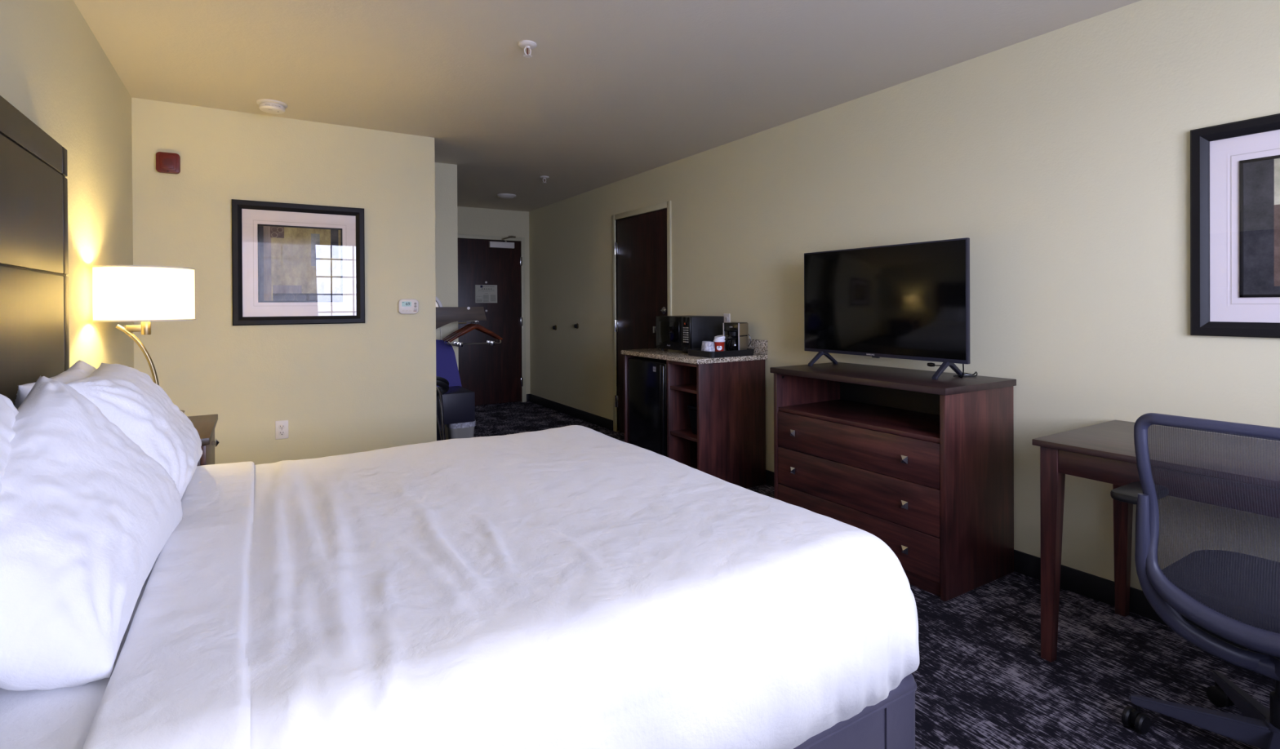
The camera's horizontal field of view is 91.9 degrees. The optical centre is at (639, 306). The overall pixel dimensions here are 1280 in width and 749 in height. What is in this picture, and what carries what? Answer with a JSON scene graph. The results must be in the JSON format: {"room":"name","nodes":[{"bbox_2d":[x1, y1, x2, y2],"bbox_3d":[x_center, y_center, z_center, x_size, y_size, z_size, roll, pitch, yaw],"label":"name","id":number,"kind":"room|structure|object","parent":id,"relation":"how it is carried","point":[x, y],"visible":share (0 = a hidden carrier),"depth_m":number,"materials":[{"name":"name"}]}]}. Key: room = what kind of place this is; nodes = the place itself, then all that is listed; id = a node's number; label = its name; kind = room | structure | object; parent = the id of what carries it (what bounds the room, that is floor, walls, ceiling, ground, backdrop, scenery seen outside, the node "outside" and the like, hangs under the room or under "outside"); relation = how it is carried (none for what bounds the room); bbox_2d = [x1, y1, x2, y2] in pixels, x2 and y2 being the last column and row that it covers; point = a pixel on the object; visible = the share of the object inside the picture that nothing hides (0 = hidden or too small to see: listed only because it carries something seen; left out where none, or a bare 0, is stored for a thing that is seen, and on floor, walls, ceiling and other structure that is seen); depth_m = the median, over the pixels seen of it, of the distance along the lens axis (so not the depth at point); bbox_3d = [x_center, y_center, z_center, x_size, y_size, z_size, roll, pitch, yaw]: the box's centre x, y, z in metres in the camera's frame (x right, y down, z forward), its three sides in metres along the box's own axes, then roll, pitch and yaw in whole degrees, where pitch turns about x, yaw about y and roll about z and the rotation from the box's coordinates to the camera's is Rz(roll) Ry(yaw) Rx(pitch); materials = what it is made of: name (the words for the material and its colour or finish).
{"room":"hotel room","nodes":[
{"label":"hotel room","id":0,"kind":"room"},
{"bbox_2d":[0,0,133,368],"bbox_3d":[-1.493,0.033,1.162,0.120,2.440,5.488,0,0,-32],"label":"wall","id":1,"kind":"structure","parent":0,"point":[54,69],"depth_m":2.50,"materials":[{"name":"beige paint"}]},
{"bbox_2d":[0,95,69,406],"bbox_3d":[-1.462,0.360,1.284,0.050,1.785,1.922,0,0,-32],"label":"headboard","id":2,"kind":"object","parent":1,"relation":"attached to","point":[34,335],"visible":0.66,"depth_m":1.76,"materials":[{"name":"black wood"}]},
{"bbox_2d":[131,97,436,465],"bbox_3d":[-2.259,0.025,3.998,1.802,2.440,0.140,0,0,-32],"label":"wall","id":3,"kind":"structure","parent":0,"point":[340,389],"depth_m":3.93,"materials":[{"name":"beige paint"}]},
{"bbox_2d":[155,151,180,173],"bbox_3d":[-2.736,-0.834,3.590,0.112,0.121,0.052,0,0,-32],"label":"fire alarm","id":4,"kind":"object","parent":3,"relation":"attached to","point":[166,162],"visible":1,"depth_m":3.57,"materials":[{"name":"red plastic"}]},
{"bbox_2d":[162,158,172,166],"bbox_3d":[-2.723,-0.832,3.568,0.045,0.045,0.002,0,0,-32],"label":"speaker grille","id":5,"kind":"object","parent":4,"relation":"attached to","point":[166,162],"depth_m":3.57,"materials":[{"name":"red plastic"}]},
{"bbox_2d":[275,420,288,439],"bbox_3d":[-2.262,0.779,3.909,0.072,0.116,0.010,0,0,-32],"label":"wall outlet","id":6,"kind":"object","parent":3,"relation":"attached to","point":[281,427],"visible":1,"depth_m":3.91,"materials":[{"name":"white plastic"}]},
{"bbox_2d":[278,424,284,429],"bbox_3d":[-2.261,0.759,3.907,0.034,0.029,0.004,0,0,-32],"label":"socket","id":7,"kind":"object","parent":6,"relation":"attached to","point":[280,426],"depth_m":3.91,"materials":[{"name":"grey plastic"}]},
{"bbox_2d":[279,431,284,435],"bbox_3d":[-2.260,0.799,3.907,0.034,0.029,0.004,0,0,-32],"label":"socket","id":8,"kind":"object","parent":6,"relation":"attached to","point":[281,433],"depth_m":3.91,"materials":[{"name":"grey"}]},
{"bbox_2d":[231,199,364,325],"bbox_3d":[-2.164,-0.270,3.957,0.743,0.768,0.028,0,0,-32],"label":"framed picture","id":9,"kind":"object","parent":3,"relation":"attached to","point":[292,264],"visible":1,"depth_m":3.95,"materials":[{"name":"black"}]},
{"bbox_2d":[259,226,341,301],"bbox_3d":[-2.168,-0.266,3.963,0.456,0.473,0.003,0,0,-32],"label":"artwork","id":10,"kind":"object","parent":9,"relation":"attached to","point":[297,263],"depth_m":3.96,"materials":[{"name":"paper"}]},
{"bbox_2d":[398,298,418,314],"bbox_3d":[-1.610,0.001,4.302,0.134,0.106,0.029,0,0,-32],"label":"thermostat","id":11,"kind":"object","parent":3,"relation":"attached to","point":[406,306],"visible":1,"depth_m":4.29,"materials":[{"name":"white plastic"}]},
{"bbox_2d":[435,162,458,439],"bbox_3d":[-2.520,0.017,6.043,0.836,2.440,2.343,0,0,-32],"label":"wall","id":12,"kind":"structure","parent":0,"point":[446,175],"depth_m":5.22,"materials":[{"name":"beige paint"}]},
{"bbox_2d":[435,296,442,337],"bbox_3d":[-1.781,0.110,5.101,0.310,0.455,0.039,0,0,-32],"label":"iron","id":13,"kind":"object","parent":12,"relation":"attached to","point":[438,304],"visible":0.14,"depth_m":5.15,"materials":[{"name":"white plastic"}]},
{"bbox_2d":[457,206,529,402],"bbox_3d":[-2.106,0.008,7.619,1.528,2.440,0.140,0,0,-32],"label":"wall","id":14,"kind":"structure","parent":0,"point":[470,220],"depth_m":7.79,"materials":[{"name":"beige paint"}]},
{"bbox_2d":[457,234,525,405],"bbox_3d":[-1.902,0.169,7.663,1.012,2.115,0.239,0,0,-32],"label":"door","id":15,"kind":"structure","parent":14,"relation":"in","point":[496,373],"depth_m":7.72,"materials":[{"name":"brown wood"}]},
{"bbox_2d":[475,284,497,302],"bbox_3d":[-1.901,-0.155,7.662,0.276,0.222,0.004,0,0,-32],"label":"sign","id":16,"kind":"object","parent":15,"relation":"attached to","point":[483,293],"visible":1,"depth_m":7.66,"materials":[{"name":"beige paper"}]},
{"bbox_2d":[475,285,495,298],"bbox_3d":[-1.902,-0.158,7.659,0.252,0.202,0.001,0,0,-32],"label":"print","id":17,"kind":"object","parent":16,"relation":"attached to","point":[482,291],"depth_m":7.66},
{"bbox_2d":[526,394,529,402],"bbox_3d":[-1.437,1.173,7.944,0.040,0.100,0.012,0,0,-32],"label":"baseboard","id":18,"kind":"structure","parent":14,"relation":"attached to","point":[527,395],"depth_m":7.94,"materials":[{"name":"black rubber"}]},
{"bbox_2d":[73,0,1141,212],"bbox_3d":[-0.715,-1.252,3.594,4.182,0.100,8.966,0,0,-32],"label":"ceiling","id":19,"kind":"structure","parent":0,"point":[609,91],"depth_m":3.04,"materials":[{"name":"beige paint"}]},
{"bbox_2d":[256,99,287,114],"bbox_3d":[-2.163,-1.169,3.640,0.156,0.052,0.156,0,0,-32],"label":"smoke detector","id":20,"kind":"object","parent":19,"relation":"attached to","point":[269,106],"visible":1,"depth_m":3.60,"materials":[{"name":"white plastic"}]},
{"bbox_2d":[497,193,515,199],"bbox_3d":[-1.450,-1.195,6.734,0.204,0.036,0.204,0,0,-32],"label":"recessed light","id":21,"kind":"object","parent":19,"relation":"in","point":[506,196],"visible":1,"depth_m":6.68,"materials":[{"name":"white plastic"}]},
{"bbox_2d":[498,195,514,199],"bbox_3d":[-1.450,-1.188,6.734,0.172,0.023,0.172,0,0,-32],"label":"diffuser","id":22,"kind":"object","parent":21,"relation":"attached to","point":[506,197],"depth_m":6.69,"materials":[{"name":"white plastic"}]},
{"bbox_2d":[518,40,537,57],"bbox_3d":[-0.513,-1.171,2.827,0.084,0.058,0.084,0,0,-32],"label":"sprinkler","id":23,"kind":"object","parent":19,"relation":"attached to","point":[527,45],"visible":1,"depth_m":2.82,"materials":[{"name":"white metal"}]},
{"bbox_2d":[539,176,549,183],"bbox_3d":[-0.891,-1.183,5.774,0.084,0.058,0.084,0,0,-32],"label":"sprinkler","id":24,"kind":"object","parent":19,"relation":"attached to","point":[541,177],"visible":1,"depth_m":5.76,"materials":[{"name":"white metal"}]},
{"bbox_2d":[473,401,1275,748],"bbox_3d":[-0.701,1.288,3.605,4.182,0.100,8.966,0,0,-32],"label":"floor","id":25,"kind":"structure","parent":0,"point":[982,679],"depth_m":2.09,"materials":[{"name":"carpet"}]},
{"bbox_2d":[186,414,218,466],"bbox_3d":[-2.214,0.909,2.870,0.430,0.680,0.694,0,0,-32],"label":"nightstand","id":26,"kind":"object","parent":25,"relation":"on","point":[205,425],"visible":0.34,"depth_m":2.93,"materials":[{"name":"brown wood"}]},
{"bbox_2d":[91,265,195,413],"bbox_3d":[-2.136,0.201,2.677,0.347,0.738,0.347,0,0,-32],"label":"table lamp","id":27,"kind":"object","parent":26,"relation":"on","point":[144,294],"visible":0.71,"depth_m":2.54,"materials":[{"name":"white fabric"}]},
{"bbox_2d":[435,376,448,440],"bbox_3d":[-1.525,0.876,4.593,0.233,0.728,0.078,0,0,-32],"label":"luggage rack","id":28,"kind":"object","parent":25,"relation":"on","point":[443,384],"visible":0.42,"depth_m":4.61,"materials":[{"name":"black metal"}]},
{"bbox_2d":[435,339,475,440],"bbox_3d":[-1.646,0.756,4.872,0.720,0.962,0.485,0,0,-32],"label":"armchair","id":29,"kind":"object","parent":25,"relation":"on","point":[459,402],"visible":0.24,"depth_m":4.80,"materials":[{"name":"blue fabric"}]},
{"bbox_2d":[0,558,916,748],"bbox_3d":[-0.615,0.922,1.876,1.996,0.622,1.904,0,0,-32],"label":"bed","id":30,"kind":"object","parent":25,"relation":"on","point":[61,718],"visible":0.12,"depth_m":0.99,"materials":[{"name":"grey fabric"}]},
{"bbox_2d":[0,394,18,492],"bbox_3d":[-1.192,0.356,1.115,0.206,0.391,0.750,0,0,-32],"label":"pillow","id":31,"kind":"object","parent":30,"relation":"on","point":[8,412],"visible":0.12,"depth_m":1.20,"materials":[{"name":"white fabric"}]},
{"bbox_2d":[14,360,96,408],"bbox_3d":[-1.646,0.363,1.839,0.212,0.376,0.704,0,0,-32],"label":"pillow","id":32,"kind":"object","parent":30,"relation":"on","point":[81,370],"visible":0.06,"depth_m":1.77,"materials":[{"name":"white fabric"}]},
{"bbox_2d":[0,375,182,691],"bbox_3d":[-1.149,0.403,1.218,0.309,0.480,0.838,0,0,-29],"label":"pillow","id":33,"kind":"object","parent":30,"relation":"on","point":[86,515],"visible":0.99,"depth_m":1.09,"materials":[{"name":"white fabric"}]},
{"bbox_2d":[65,363,202,498],"bbox_3d":[-1.570,0.390,1.938,0.311,0.413,0.711,0,0,-32],"label":"pillow","id":34,"kind":"object","parent":30,"relation":"on","point":[128,397],"visible":0.51,"depth_m":1.76,"materials":[{"name":"white fabric"}]},
{"bbox_2d":[82,425,919,748],"bbox_3d":[-0.455,0.776,1.967,1.697,0.412,2.005,0,0,-32],"label":"sheet","id":35,"kind":"object","parent":30,"relation":"on","point":[571,587],"visible":1,"depth_m":1.29,"materials":[{"name":"white fabric"}]},
{"bbox_2d":[446,420,475,439],"bbox_3d":[-1.413,1.065,4.889,0.212,0.338,0.182,0,0,-32],"label":"waste bin","id":36,"kind":"object","parent":25,"relation":"on","point":[460,430],"visible":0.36,"depth_m":4.82,"materials":[{"name":"grey plastic"}]},
{"bbox_2d":[627,356,666,457],"bbox_3d":[0.253,0.802,4.653,0.526,0.828,0.525,0,0,-32],"label":"mini fridge","id":37,"kind":"object","parent":25,"relation":"on","point":[646,376],"visible":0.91,"depth_m":4.50,"materials":[{"name":"black plastic"}]},
{"bbox_2d":[623,355,765,488],"bbox_3d":[0.370,0.797,4.515,0.572,0.863,0.954,0,0,-32],"label":"base cabinet","id":38,"kind":"object","parent":25,"relation":"on","point":[729,444],"visible":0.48,"depth_m":4.16,"materials":[{"name":"brown wood"}]},
{"bbox_2d":[670,428,697,442],"bbox_3d":[0.525,0.866,4.266,0.548,0.020,0.320,0,0,-32],"label":"shelf","id":39,"kind":"object","parent":38,"relation":"attached to","point":[686,433],"depth_m":4.20,"materials":[{"name":"brown wood"}]},
{"bbox_2d":[670,383,697,394],"bbox_3d":[0.523,0.554,4.265,0.548,0.020,0.320,0,0,-32],"label":"shelf","id":40,"kind":"object","parent":38,"relation":"attached to","point":[688,388],"depth_m":4.22,"materials":[{"name":"brown wood"}]},
{"bbox_2d":[687,403,697,435],"bbox_3d":[0.446,0.755,4.152,0.190,0.204,0.190,0,0,-32],"label":"ice bucket","id":41,"kind":"object","parent":38,"relation":"on","point":[692,409],"visible":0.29,"depth_m":4.14,"materials":[{"name":"black plastic"}]},
{"bbox_2d":[621,338,767,364],"bbox_3d":[0.365,0.299,4.506,0.605,0.132,0.972,0,0,-32],"label":"countertop","id":42,"kind":"structure","parent":38,"relation":"on","point":[760,346],"depth_m":4.26,"materials":[{"name":"stone"}]},
{"bbox_2d":[656,315,724,351],"bbox_3d":[0.366,0.202,4.605,0.311,0.261,0.436,0,0,-32],"label":"microwave oven","id":43,"kind":"object","parent":42,"relation":"on","point":[681,333],"visible":0.98,"depth_m":4.45,"materials":[{"name":"black plastic"}]},
{"bbox_2d":[687,347,754,358],"bbox_3d":[0.551,0.312,4.223,0.391,0.042,0.286,0,0,-32],"label":"serving tray","id":44,"kind":"object","parent":42,"relation":"on","point":[694,352],"visible":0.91,"depth_m":4.11,"materials":[{"name":"black plastic"}]},
{"bbox_2d":[701,341,712,351],"bbox_3d":[0.454,0.282,4.204,0.084,0.092,0.084,0,0,-32],"label":"plastic cup","id":45,"kind":"object","parent":44,"relation":"on","point":[703,342],"visible":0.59,"depth_m":4.18,"materials":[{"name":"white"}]},
{"bbox_2d":[703,342,715,351],"bbox_3d":[0.464,0.282,4.140,0.084,0.092,0.084,0,0,-32],"label":"plastic cup","id":46,"kind":"object","parent":44,"relation":"on","point":[709,344],"visible":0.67,"depth_m":4.12,"materials":[{"name":"white plastic"}]},
{"bbox_2d":[713,335,724,351],"bbox_3d":[0.539,0.261,4.197,0.082,0.133,0.080,0,0,-32],"label":"paper cup","id":47,"kind":"object","parent":44,"relation":"on","point":[719,340],"visible":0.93,"depth_m":4.17,"materials":[{"name":"red paper"}]},
{"bbox_2d":[723,322,748,351],"bbox_3d":[0.650,0.219,4.283,0.134,0.215,0.160,0,0,42],"label":"coffee maker","id":48,"kind":"object","parent":44,"relation":"on","point":[737,339],"visible":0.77,"depth_m":4.26,"materials":[{"name":"black plastic"}]},
{"bbox_2d":[769,362,1016,601],"bbox_3d":[1.225,0.783,3.141,0.566,0.893,1.030,0,0,-32],"label":"dresser","id":49,"kind":"object","parent":25,"relation":"on","point":[908,459],"visible":0.91,"depth_m":2.82,"materials":[{"name":"brown wood"}]},
{"bbox_2d":[777,399,940,443],"bbox_3d":[1.234,0.564,3.147,0.516,0.020,0.958,0,0,-32],"label":"open shelf","id":50,"kind":"object","parent":49,"relation":"attached to","point":[899,422],"depth_m":3.14,"materials":[{"name":"brown wood"}]},
{"bbox_2d":[804,237,969,380],"bbox_3d":[1.238,0.011,3.243,0.224,0.650,0.990,0,0,-32],"label":"television","id":51,"kind":"object","parent":49,"relation":"on","point":[910,301],"visible":0.99,"depth_m":3.15,"materials":[{"name":"black plastic"}]},
{"bbox_2d":[927,362,941,366],"bbox_3d":[1.421,0.272,2.942,0.020,0.034,0.113,-1,0,-39],"label":"plug","id":52,"kind":"object","parent":51,"relation":"hanging from","point":[930,364],"visible":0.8,"depth_m":2.96,"materials":[{"name":"black plastic"}]},
{"bbox_2d":[953,364,977,377],"bbox_3d":[1.549,0.288,2.958,0.160,0.099,0.087,0,0,-32],"label":"power cable","id":53,"kind":"object","parent":49,"relation":"on","point":[967,375],"visible":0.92,"depth_m":2.94,"materials":[{"name":"black plastic"}]},
{"bbox_2d":[1031,420,1279,662],"bbox_3d":[1.946,0.847,1.878,0.655,0.768,1.103,0,0,-32],"label":"writing desk","id":54,"kind":"object","parent":25,"relation":"on","point":[1104,452],"visible":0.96,"depth_m":2.14,"materials":[{"name":"brown wood"}]},
{"bbox_2d":[1110,413,1279,748],"bbox_3d":[1.675,0.758,1.619,0.606,0.951,0.679,0,0,-36],"label":"office chair","id":55,"kind":"object","parent":25,"relation":"on","point":[1233,596],"visible":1,"depth_m":1.60,"materials":[{"name":"grey plastic"}]},
{"bbox_2d":[528,0,1279,591],"bbox_3d":[0.842,0.006,4.442,0.140,2.440,8.606,0,0,-32],"label":"wall","id":56,"kind":"structure","parent":0,"point":[1062,156],"depth_m":2.82,"materials":[{"name":"beige paint"}]},
{"bbox_2d":[573,323,578,328],"bbox_3d":[-0.697,0.214,6.767,0.036,0.060,0.060,0,0,-32],"label":"doorstop","id":57,"kind":"object","parent":56,"relation":"attached to","point":[575,326],"visible":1,"depth_m":6.75,"materials":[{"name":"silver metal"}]},
{"bbox_2d":[612,200,671,432],"bbox_3d":[0.036,0.165,5.681,0.128,2.120,1.006,0,0,-32],"label":"door","id":58,"kind":"structure","parent":56,"relation":"in","point":[642,242],"depth_m":5.70,"materials":[{"name":"brown wood"}]},
{"bbox_2d":[723,313,730,322],"bbox_3d":[0.647,0.111,4.617,0.010,0.116,0.072,0,0,-32],"label":"wall outlet","id":59,"kind":"object","parent":56,"relation":"attached to","point":[726,316],"visible":0.58,"depth_m":4.61,"materials":[{"name":"white plastic"}]},
{"bbox_2d":[748,338,767,355],"bbox_3d":[0.613,0.281,4.660,0.021,0.100,0.972,0,0,-32],"label":"backsplash","id":60,"kind":"structure","parent":56,"relation":"attached to","point":[760,346],"depth_m":4.30,"materials":[{"name":"stone"}]},
{"bbox_2d":[529,394,1248,649],"bbox_3d":[0.784,1.176,4.407,0.012,0.100,8.366,0,0,-32],"label":"baseboard","id":61,"kind":"structure","parent":56,"relation":"attached to","point":[1100,589],"depth_m":2.66,"materials":[{"name":"black rubber"}]},
{"bbox_2d":[1190,113,1279,337],"bbox_3d":[2.254,-0.275,1.997,0.028,0.765,0.743,0,0,-32],"label":"framed picture","id":62,"kind":"object","parent":56,"relation":"attached to","point":[1235,166],"visible":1,"depth_m":2.21,"materials":[{"name":"black"}]},
{"bbox_2d":[1243,158,1279,294],"bbox_3d":[2.260,-0.275,2.001,0.003,0.466,0.456,0,0,-32],"label":"artwork","id":63,"kind":"object","parent":62,"relation":"attached to","point":[1261,176],"depth_m":2.15,"materials":[{"name":"paper"}]},
{"bbox_3d":[-2.033,0.021,4.594,0.140,2.440,0.635,0,0,-32],"label":"wall","id":64,"kind":"structure","parent":0,"visible":0},
{"bbox_2d":[435,306,486,328],"bbox_3d":[-1.678,0.105,4.927,0.812,0.204,0.396,0,0,-32],"label":"closet shelf","id":65,"kind":"object","parent":64,"relation":"attached to","point":[444,315],"visible":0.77,"depth_m":4.86,"materials":[{"name":"brown wood"}]},
{"bbox_2d":[442,322,497,346],"bbox_3d":[-1.396,0.210,5.115,0.454,0.221,0.021,0,0,-25],"label":"clothes hanger","id":66,"kind":"object","parent":65,"relation":"hanging from","point":[451,334],"visible":0.38,"depth_m":5.07,"materials":[{"name":"brown wood"}]},
{"bbox_2d":[444,322,498,346],"bbox_3d":[-1.370,0.210,5.072,0.454,0.221,0.021,0,0,-33],"label":"clothes hanger","id":67,"kind":"object","parent":65,"relation":"hanging from","point":[489,341],"visible":0.44,"depth_m":5.07,"materials":[{"name":"brown wood"}]},
{"bbox_2d":[446,322,500,346],"bbox_3d":[-1.344,0.210,5.030,0.454,0.221,0.021,0,0,-28],"label":"clothes hanger","id":68,"kind":"object","parent":65,"relation":"hanging from","point":[459,332],"visible":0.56,"depth_m":4.96,"materials":[{"name":"brown wood"}]},
{"bbox_2d":[448,321,502,346],"bbox_3d":[-1.317,0.210,4.987,0.454,0.221,0.021,-1,0,-37],"label":"clothes hanger","id":69,"kind":"object","parent":65,"relation":"hanging from","point":[476,326],"visible":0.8,"depth_m":4.98,"materials":[{"name":"brown wood"}]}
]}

